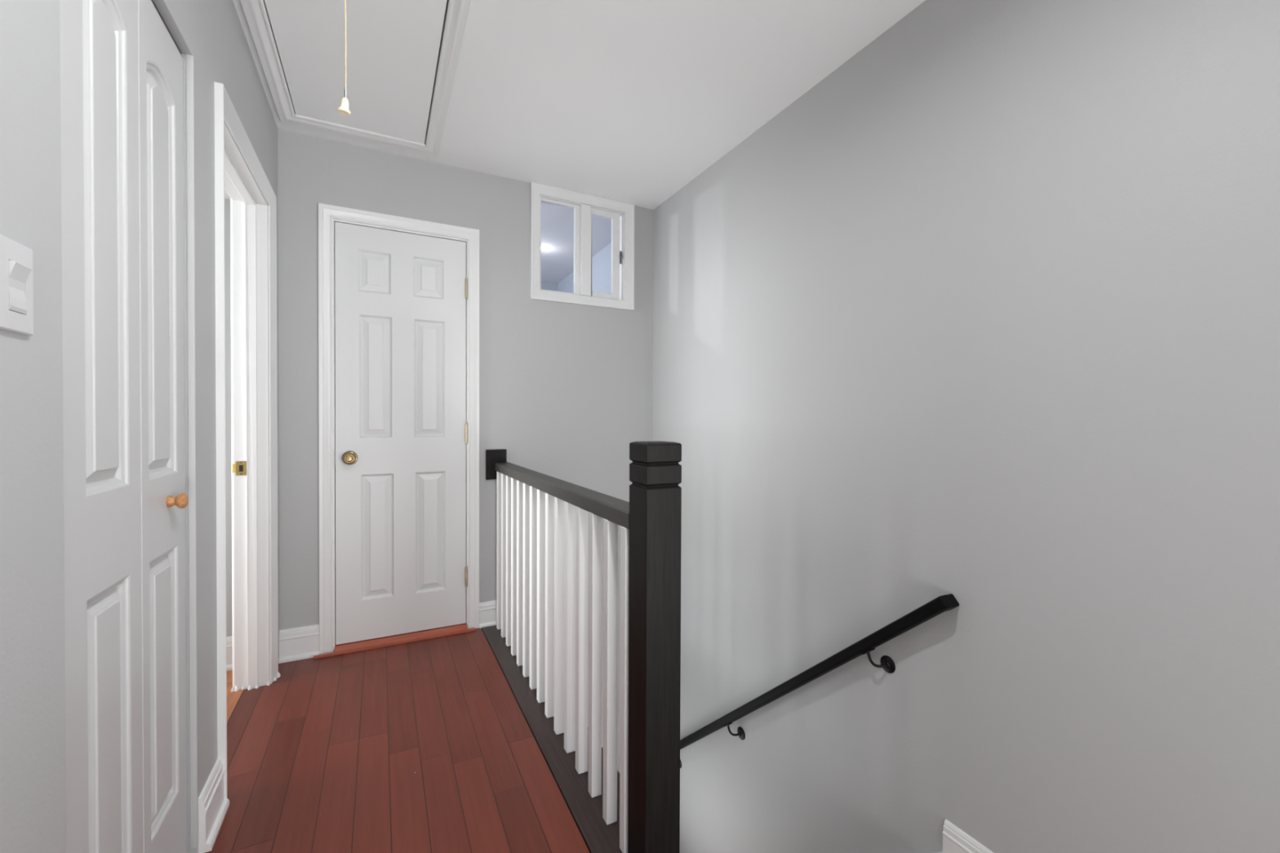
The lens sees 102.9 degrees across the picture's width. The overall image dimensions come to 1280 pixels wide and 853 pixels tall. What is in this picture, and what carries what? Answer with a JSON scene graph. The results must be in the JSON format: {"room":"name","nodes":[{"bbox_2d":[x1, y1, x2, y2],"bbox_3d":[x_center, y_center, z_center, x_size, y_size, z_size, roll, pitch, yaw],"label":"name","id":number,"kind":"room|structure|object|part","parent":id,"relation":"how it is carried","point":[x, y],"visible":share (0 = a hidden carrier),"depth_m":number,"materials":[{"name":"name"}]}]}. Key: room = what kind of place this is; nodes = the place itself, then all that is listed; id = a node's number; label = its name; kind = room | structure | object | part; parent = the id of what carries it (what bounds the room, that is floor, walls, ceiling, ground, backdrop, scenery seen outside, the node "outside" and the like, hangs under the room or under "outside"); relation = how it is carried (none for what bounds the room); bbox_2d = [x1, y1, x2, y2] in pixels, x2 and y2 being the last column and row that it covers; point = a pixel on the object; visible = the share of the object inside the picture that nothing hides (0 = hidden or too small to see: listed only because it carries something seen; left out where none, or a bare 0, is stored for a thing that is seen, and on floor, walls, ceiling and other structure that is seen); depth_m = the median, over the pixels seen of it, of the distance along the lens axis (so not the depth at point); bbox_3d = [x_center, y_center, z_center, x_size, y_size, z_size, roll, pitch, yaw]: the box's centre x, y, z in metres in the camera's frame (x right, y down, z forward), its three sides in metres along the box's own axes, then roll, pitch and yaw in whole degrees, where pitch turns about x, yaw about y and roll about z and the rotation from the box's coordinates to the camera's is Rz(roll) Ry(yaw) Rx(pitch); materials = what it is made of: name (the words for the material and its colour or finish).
{"room":"stair landing","nodes":[
{"label":"stair landing","id":0,"kind":"room"},
{"bbox_2d":[0,0,279,852],"bbox_3d":[-0.666,-0.112,0.276,0.115,2.410,4.498,0,1,-27],"label":"wall","id":1,"kind":"structure","parent":0,"point":[33,762],"depth_m":0.71,"materials":[{"name":"grey paint"}]},
{"bbox_2d":[0,234,33,335],"bbox_3d":[-0.779,-0.175,0.638,0.012,0.113,0.070,0,1,-27],"label":"light switch","id":2,"kind":"object","parent":1,"relation":"attached to","point":[16,286],"visible":1,"depth_m":0.63,"materials":[{"name":"grey plastic"}]},
{"bbox_2d":[59,0,188,852],"bbox_3d":[-0.995,0.081,0.992,0.087,1.978,0.580,0,1,-27],"label":"door","id":3,"kind":"structure","parent":1,"relation":"in","point":[126,500],"depth_m":0.96,"materials":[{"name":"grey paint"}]},
{"bbox_3d":[-1.050,0.169,1.160,0.034,0.036,0.036,0,1,-27],"label":"knob","id":4,"kind":"part","parent":3,"relation":"part of","materials":[{"name":"brown wood"}]},
{"bbox_2d":[186,53,198,848],"bbox_3d":[-1.111,0.070,1.267,0.013,1.962,0.016,0,1,-27],"label":"trim","id":5,"kind":"structure","parent":1,"relation":"attached to","point":[190,113],"depth_m":1.26,"materials":[{"name":"grey paint"}]},
{"bbox_2d":[198,758,229,852],"bbox_3d":[-1.142,1.008,1.371,0.026,0.142,0.176,0,1,-27],"label":"baseboard","id":6,"kind":"structure","parent":1,"relation":"attached to","point":[213,807],"depth_m":1.34,"materials":[{"name":"white paint"}]},
{"bbox_2d":[214,81,280,799],"bbox_3d":[-1.425,0.055,1.779,0.164,2.038,0.837,0,1,-27],"label":"door frame","id":7,"kind":"structure","parent":1,"relation":"attached to","point":[238,170],"depth_m":2.06,"materials":[{"name":"white paint"}]},
{"bbox_3d":[-1.485,0.055,1.738,0.020,2.038,0.818,0,1,-27],"label":"casing","id":8,"kind":"part","parent":7,"relation":"part of","materials":[{"name":"white paint"}]},
{"bbox_3d":[-1.618,0.169,2.060,0.050,0.058,0.006,0,1,-27],"label":"strike plate","id":9,"kind":"part","parent":7,"relation":"part of","materials":[{"name":"gold metal"}]},
{"bbox_2d":[224,198,231,636],"bbox_3d":[-2.751,-0.130,1.189,2.774,2.410,1.215,0,1,-27],"label":"wall","id":10,"kind":"structure","parent":0,"point":[227,202],"depth_m":2.24,"materials":[{"name":"grey paint"}]},
{"bbox_2d":[224,189,230,199],"bbox_3d":[-2.151,-1.166,1.881,1.073,0.348,0.300,0,1,-27],"label":"trim","id":11,"kind":"structure","parent":10,"relation":"attached to","point":[226,195],"depth_m":2.19,"materials":[{"name":"white paint"}]},
{"bbox_2d":[226,635,232,671],"bbox_3d":[-2.231,0.997,2.022,1.052,0.142,0.026,0,1,-27],"label":"baseboard","id":12,"kind":"structure","parent":10,"relation":"attached to","point":[228,639],"depth_m":2.24,"materials":[{"name":"white paint"}]},
{"bbox_2d":[226,670,232,696],"bbox_3d":[-2.718,1.089,1.220,2.658,0.030,1.015,0,1,-27],"label":"floor","id":13,"kind":"structure","parent":0,"point":[229,673],"depth_m":2.14,"materials":[{"name":"orange wood"}]},
{"bbox_2d":[205,627,589,852],"bbox_3d":[-0.179,1.107,0.539,1.157,0.030,4.498,0,1,-27],"label":"floor","id":14,"kind":"structure","parent":0,"point":[427,745],"depth_m":1.63,"materials":[{"name":"red wood"}]},
{"bbox_2d":[313,622,475,658],"bbox_3d":[-1.202,1.054,2.549,0.715,0.026,0.106,0,1,-27],"label":"threshold","id":15,"kind":"object","parent":14,"relation":"on","point":[349,647],"visible":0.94,"depth_m":2.52,"materials":[{"name":"brown wood"}]},
{"bbox_2d":[277,128,653,773],"bbox_3d":[-0.851,1.061,2.762,2.037,4.810,0.075,0,1,-27],"label":"wall","id":16,"kind":"structure","parent":0,"point":[566,388],"depth_m":2.73,"materials":[{"name":"grey paint"}]},
{"bbox_2d":[278,624,319,663],"bbox_3d":[-1.563,0.996,2.342,0.154,0.142,0.026,0,1,-27],"label":"baseboard","id":17,"kind":"structure","parent":16,"relation":"attached to","point":[298,643],"depth_m":2.34,"materials":[{"name":"white paint"}]},
{"bbox_2d":[318,202,479,654],"bbox_3d":[-1.189,0.016,2.567,0.720,2.100,0.092,0,1,-27],"label":"door frame","id":18,"kind":"structure","parent":16,"relation":"attached to","point":[328,215],"depth_m":2.40,"materials":[{"name":"white paint"}]},
{"bbox_2d":[334,222,467,644],"bbox_3d":[-1.166,0.037,2.533,0.597,1.998,0.094,0,1,-27],"label":"door","id":19,"kind":"structure","parent":16,"relation":"in","point":[402,425],"depth_m":2.54,"materials":[{"name":"white paint"}]},
{"bbox_3d":[-1.370,0.150,2.406,0.055,0.055,0.050,0,1,-27],"label":"knob","id":20,"kind":"part","parent":19,"relation":"part of","materials":[{"name":"gold metal"}]},
{"bbox_2d":[479,600,496,628],"bbox_3d":[-0.773,1.002,2.744,0.178,0.128,0.026,0,1,-27],"label":"baseboard","id":21,"kind":"structure","parent":16,"relation":"attached to","point":[487,610],"depth_m":2.72,"materials":[{"name":"white paint"}]},
{"bbox_2d":[530,182,634,310],"bbox_3d":[-0.337,-1.025,2.987,0.632,0.637,0.092,0,1,-27],"label":"window","id":22,"kind":"structure","parent":16,"relation":"in","point":[621,296],"depth_m":2.97,"materials":[{"name":"white paint"}]},
{"bbox_3d":[-0.461,-1.024,2.928,0.239,0.526,0.025,0,1,-27],"label":"sash","id":23,"kind":"part","parent":22,"relation":"part of","materials":[{"name":"white paint"}]},
{"bbox_3d":[-0.215,-1.024,3.051,0.196,0.526,0.029,0,1,-27],"label":"sash","id":24,"kind":"part","parent":22,"relation":"part of","materials":[{"name":"white paint"}]},
{"bbox_2d":[541,242,611,293],"bbox_3d":[-1.459,-0.150,3.560,2.626,2.410,1.967,0,1,-27],"label":"wall","id":25,"kind":"structure","parent":0,"point":[601,261],"depth_m":3.98,"materials":[{"name":"grey paint"}]},
{"bbox_2d":[232,0,924,283],"bbox_3d":[-0.422,-1.379,1.518,2.626,0.100,6.520,0,1,-27],"label":"ceiling","id":26,"kind":"structure","parent":0,"point":[629,101],"depth_m":1.99,"materials":[{"name":"white paint"}]},
{"bbox_2d":[240,0,471,155],"bbox_3d":[-0.934,-1.327,1.686,0.640,0.020,1.506,0,1,-27],"label":"frame","id":27,"kind":"object","parent":26,"relation":"attached to","point":[255,13],"visible":1,"depth_m":1.94,"materials":[{"name":"white paint"}]},
{"bbox_2d":[264,0,447,143],"bbox_3d":[-0.935,-1.338,1.686,0.507,0.015,1.376,0,1,-27],"label":"attic hatch","id":28,"kind":"object","parent":27,"relation":"attached to","point":[393,46],"visible":1,"depth_m":1.84,"materials":[{"name":"white paint"}]},
{"bbox_2d":[337,0,350,115],"bbox_3d":[-0.631,-0.996,1.086,0.024,0.654,0.024,0,1,-27],"label":"pull cord","id":29,"kind":"object","parent":28,"relation":"hanging from","point":[343,108],"visible":1,"depth_m":1.09,"materials":[{"name":"white fabric"}]},
{"bbox_3d":[-0.632,-0.684,1.089,0.024,0.032,0.024,0,1,-27],"label":"bell knob","id":30,"kind":"part","parent":29,"relation":"part of","materials":[{"name":"beige wood"}]},
{"bbox_3d":[-0.627,-1.018,1.084,0.004,0.610,0.004,0,1,-4],"label":"cord","id":31,"kind":"part","parent":29,"relation":"part of","materials":[{"name":"white fabric"}]},
{"bbox_3d":[-0.628,-0.711,1.088,0.004,0.026,0.004,1,1,41],"label":"cord","id":32,"kind":"part","parent":29,"relation":"part of","materials":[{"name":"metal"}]},
{"bbox_2d":[541,245,549,250],"bbox_3d":[-0.736,-1.354,3.872,0.100,0.004,0.100,0,1,-27],"label":"recessed light","id":33,"kind":"object","parent":26,"relation":"in","point":[543,247],"visible":0.66,"depth_m":3.88,"materials":[{"name":"white paint"}]},
{"bbox_2d":[652,0,1279,852],"bbox_3d":[1.128,1.085,1.245,0.115,4.810,4.573,0,1,-27],"label":"wall","id":34,"kind":"structure","parent":0,"point":[986,315],"depth_m":1.41,"materials":[{"name":"grey paint"}]},
{"bbox_2d":[680,593,959,768],"bbox_3d":[0.485,1.282,2.311,0.065,1.596,1.853,0,1,-27],"label":"handrail","id":35,"kind":"object","parent":34,"relation":"attached to","point":[943,603],"visible":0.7,"depth_m":1.79,"materials":[{"name":"black paint"}]},
{"bbox_3d":[0.441,1.431,2.400,0.064,0.041,0.021,0,1,22],"label":"arm","id":36,"kind":"part","parent":35,"relation":"part of","materials":[{"name":"black metal"}]},
{"bbox_3d":[0.793,0.781,1.706,0.064,0.045,0.021,0,1,22],"label":"arm","id":37,"kind":"part","parent":35,"relation":"part of","materials":[{"name":"black metal"}]},
{"bbox_2d":[942,819,993,852],"bbox_3d":[1.504,1.257,0.351,0.026,0.128,2.635,0,1,-27],"label":"baseboard","id":38,"kind":"structure","parent":34,"relation":"attached to","point":[955,840],"depth_m":1.49,"materials":[{"name":"white paint"}]},
{"bbox_3d":[-0.199,1.208,0.530,1.176,0.169,4.498,0,1,-27],"label":"floor slab","id":39,"kind":"structure","parent":0,"visible":0},
{"bbox_2d":[226,689,244,723],"bbox_3d":[-1.474,1.082,1.756,0.046,0.023,0.734,0,1,-27],"label":"threshold","id":40,"kind":"object","parent":39,"relation":"on","point":[233,697],"visible":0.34,"depth_m":1.99,"materials":[{"name":"orange wood"}]},
{"bbox_2d":[481,440,681,852],"bbox_3d":[-0.360,0.567,1.965,0.186,1.078,1.780,0,1,-27],"label":"balustrade","id":41,"kind":"object","parent":39,"relation":"on","point":[549,544],"visible":0.99,"depth_m":1.41,"materials":[{"name":"white paint"}]},
{"bbox_3d":[-0.772,0.203,2.741,0.108,0.160,0.013,0,1,-27],"label":"wall plate","id":42,"kind":"part","parent":41,"relation":"part of","materials":[{"name":"black wood"}]},
{"bbox_3d":[-0.356,1.090,1.958,0.186,0.034,1.753,0,1,-27],"label":"board","id":43,"kind":"part","parent":41,"relation":"part of","materials":[{"name":"wood"}]},
{"bbox_3d":[-0.369,0.224,2.013,0.077,0.042,1.654,0,1,-27],"label":"rail","id":44,"kind":"part","parent":41,"relation":"part of","materials":[{"name":"black wood"}]},
{"bbox_3d":[0.035,0.561,1.242,0.094,1.048,0.094,0,1,-27],"label":"newel post","id":45,"kind":"part","parent":41,"relation":"part of","materials":[{"name":"black wood"}]}
]}

